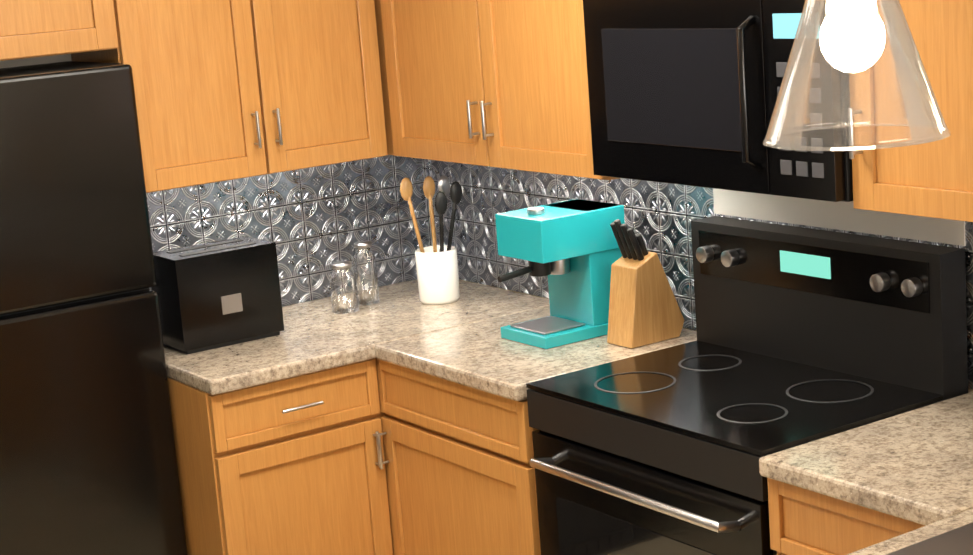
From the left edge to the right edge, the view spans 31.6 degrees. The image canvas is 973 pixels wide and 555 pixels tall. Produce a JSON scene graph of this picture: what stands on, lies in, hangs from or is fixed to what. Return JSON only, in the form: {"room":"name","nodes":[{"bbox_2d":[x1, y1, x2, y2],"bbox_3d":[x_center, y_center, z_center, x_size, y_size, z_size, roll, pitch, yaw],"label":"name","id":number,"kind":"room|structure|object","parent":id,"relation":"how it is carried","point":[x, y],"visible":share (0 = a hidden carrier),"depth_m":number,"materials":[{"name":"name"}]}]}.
{"room":"kitchen","nodes":[
{"label":"kitchen","id":0,"kind":"room"},
{"bbox_2d":[0,54,416,306],"bbox_3d":[-1.051,-0.141,4.888,2.053,2.430,0.120,-12,13,-33],"label":"wall","id":1,"kind":"structure","parent":0,"point":[35,61],"depth_m":4.64,"materials":[{"name":"paint"}]},
{"bbox_2d":[0,0,127,60],"bbox_3d":[-1.422,-0.691,4.262,0.910,0.334,0.348,-12,13,-33],"label":"upper cabinet","id":2,"kind":"object","parent":1,"relation":"attached to","point":[82,29],"depth_m":4.31,"materials":[{"name":"brown wood"}]},
{"bbox_2d":[72,0,367,192],"bbox_3d":[-0.719,-0.648,4.756,0.768,0.714,0.348,-12,13,-33],"label":"upper cabinet","id":3,"kind":"object","parent":1,"relation":"attached to","point":[225,90],"depth_m":4.61,"materials":[{"name":"brown wood"}]},
{"bbox_2d":[146,155,432,305],"bbox_3d":[-0.642,-0.129,5.097,1.148,0.445,0.005,-12,13,-33],"label":"backsplash","id":4,"kind":"structure","parent":1,"relation":"attached to","point":[313,223],"depth_m":5.18,"materials":[{"name":"grey metal"}]},
{"bbox_2d":[459,279,972,392],"bbox_3d":[1.950,0.113,2.442,0.120,2.430,7.570,-12,13,-33],"label":"wall","id":5,"kind":"structure","parent":0,"point":[970,390],"depth_m":5.09,"materials":[{"name":"paint"}]},
{"bbox_2d":[388,0,618,179],"bbox_3d":[0.126,-0.664,4.511,0.351,0.714,0.956,-12,13,-33],"label":"upper cabinet","id":6,"kind":"object","parent":5,"relation":"attached to","point":[492,83],"depth_m":4.40,"materials":[{"name":"brown wood"}]},
{"bbox_2d":[583,0,852,201],"bbox_3d":[0.599,-0.431,3.798,0.428,0.428,0.790,-12,13,-33],"label":"microwave","id":7,"kind":"object","parent":6,"relation":"attached to","point":[683,92],"visible":0.54,"depth_m":3.69,"materials":[{"name":"black metal"}]},
{"bbox_2d":[429,160,972,388],"bbox_3d":[0.593,-0.069,4.314,0.005,0.445,2.685,-12,13,-33],"label":"backsplash","id":8,"kind":"structure","parent":5,"relation":"attached to","point":[659,217],"depth_m":4.78,"materials":[{"name":"grey metal"}]},
{"bbox_2d":[848,0,972,221],"bbox_3d":[1.008,-0.481,3.240,0.351,0.714,0.560,-12,13,-33],"label":"upper cabinet","id":9,"kind":"object","parent":5,"relation":"attached to","point":[934,179],"depth_m":3.25,"materials":[{"name":"brown wood"}]},
{"bbox_3d":[0.027,1.291,3.667,2.343,0.060,3.670,-12,13,-33],"label":"floor","id":10,"kind":"structure","parent":0,"visible":0},
{"bbox_2d":[0,61,187,554],"bbox_3d":[-1.302,0.347,4.402,0.904,1.700,0.484,-12,13,-33],"label":"fridge","id":11,"kind":"object","parent":10,"relation":"on","point":[88,462],"visible":1,"depth_m":4.33,"materials":[{"name":"black metal"}]},
{"bbox_2d":[167,356,379,554],"bbox_3d":[-0.626,0.642,4.797,0.515,0.870,0.684,-12,13,-33],"label":"base cabinet","id":12,"kind":"object","parent":10,"relation":"on","point":[277,465],"depth_m":4.50,"materials":[{"name":"brown wood"}]},
{"bbox_2d":[164,280,548,391],"bbox_3d":[-0.420,0.145,4.880,1.112,0.040,0.665,-12,13,-33],"label":"countertop","id":13,"kind":"structure","parent":12,"relation":"on","point":[313,336],"depth_m":4.73,"materials":[{"name":"beige stone"}]},
{"bbox_2d":[151,236,283,353],"bbox_3d":[-0.735,0.044,4.729,0.315,0.262,0.182,-12,13,-33],"label":"toaster","id":14,"kind":"object","parent":13,"relation":"on","point":[218,294],"visible":0.94,"depth_m":4.65,"materials":[{"name":"black metal"}]},
{"bbox_2d":[329,256,368,313],"bbox_3d":[-0.415,0.027,4.999,0.079,0.142,0.079,-15,15,-42],"label":"glass jar","id":15,"kind":"object","parent":13,"relation":"on","point":[360,296],"depth_m":4.99,"materials":[{"name":"clear glass"}]},
{"bbox_2d":[354,241,379,304],"bbox_3d":[-0.357,-0.014,5.081,0.069,0.182,0.069,-15,15,-42],"label":"glass jar","id":16,"kind":"object","parent":13,"relation":"on","point":[374,298],"depth_m":5.07,"materials":[{"name":"clear glass"}]},
{"bbox_2d":[400,175,461,304],"bbox_3d":[-0.140,-0.116,5.016,0.204,0.375,0.165,-12,13,-33],"label":"utensil crock","id":17,"kind":"object","parent":13,"relation":"on","point":[437,273],"visible":1,"depth_m":4.99,"materials":[{"name":"white ceramic"}]},
{"bbox_2d":[372,304,696,395],"bbox_3d":[0.147,0.182,4.473,0.637,0.040,0.650,-12,13,-33],"label":"countertop","id":18,"kind":"structure","parent":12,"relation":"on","point":[476,352],"depth_m":4.35,"materials":[{"name":"beige stone"}]},
{"bbox_2d":[495,199,624,348],"bbox_3d":[0.172,-0.016,4.468,0.341,0.345,0.200,-12,13,-33],"label":"coffee maker","id":19,"kind":"object","parent":18,"relation":"on","point":[570,249],"visible":0.96,"depth_m":4.43,"materials":[{"name":"teal plastic"}]},
{"bbox_2d":[607,219,683,348],"bbox_3d":[0.396,0.002,4.356,0.179,0.320,0.100,-12,13,-33],"label":"knife block","id":20,"kind":"object","parent":18,"relation":"on","point":[644,308],"visible":1,"depth_m":4.32,"materials":[{"name":"brown wood"}]},
{"bbox_2d":[364,356,540,554],"bbox_3d":[0.153,0.628,4.566,0.677,0.870,0.690,-12,13,-33],"label":"base cabinet","id":21,"kind":"object","parent":10,"relation":"on","point":[395,421],"depth_m":4.40,"materials":[{"name":"brown wood"}]},
{"bbox_2d":[526,188,967,554],"bbox_3d":[0.562,0.472,3.905,0.676,1.370,0.795,-12,13,-33],"label":"range","id":22,"kind":"object","parent":10,"relation":"on","point":[805,335],"depth_m":3.82,"materials":[{"name":"black metal"}]},
{"bbox_2d":[768,484,917,554],"bbox_3d":[0.971,0.788,3.440,0.617,0.870,0.480,-12,13,-33],"label":"base cabinet","id":23,"kind":"object","parent":10,"relation":"on","point":[800,523],"depth_m":3.29,"materials":[{"name":"brown wood"}]},
{"bbox_2d":[759,392,972,527],"bbox_3d":[0.930,0.345,3.345,0.637,0.040,0.484,-12,13,-33],"label":"countertop","id":24,"kind":"structure","parent":23,"relation":"on","point":[914,467],"depth_m":3.28,"materials":[{"name":"beige stone"}]},
{"bbox_2d":[847,509,972,554],"bbox_3d":[0.740,0.793,2.298,2.251,1.336,1.115,-12,13,-33],"label":"bar","id":25,"kind":"object","parent":10,"relation":"on","point":[952,535],"visible":1,"depth_m":2.85,"materials":[{"name":"white stone"}]},
{"bbox_3d":[0.746,-0.808,1.791,2.253,0.196,0.250,-12,13,-33],"label":"header beam","id":26,"kind":"structure","parent":0,"visible":0},
{"bbox_2d":[763,0,950,150],"bbox_3d":[0.326,-0.374,1.556,0.172,0.498,0.172,-12,13,-33],"label":"pendant light","id":27,"kind":"object","parent":26,"relation":"hanging from","point":[852,38],"visible":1,"depth_m":1.56,"materials":[{"name":"clear glass"}]}
]}

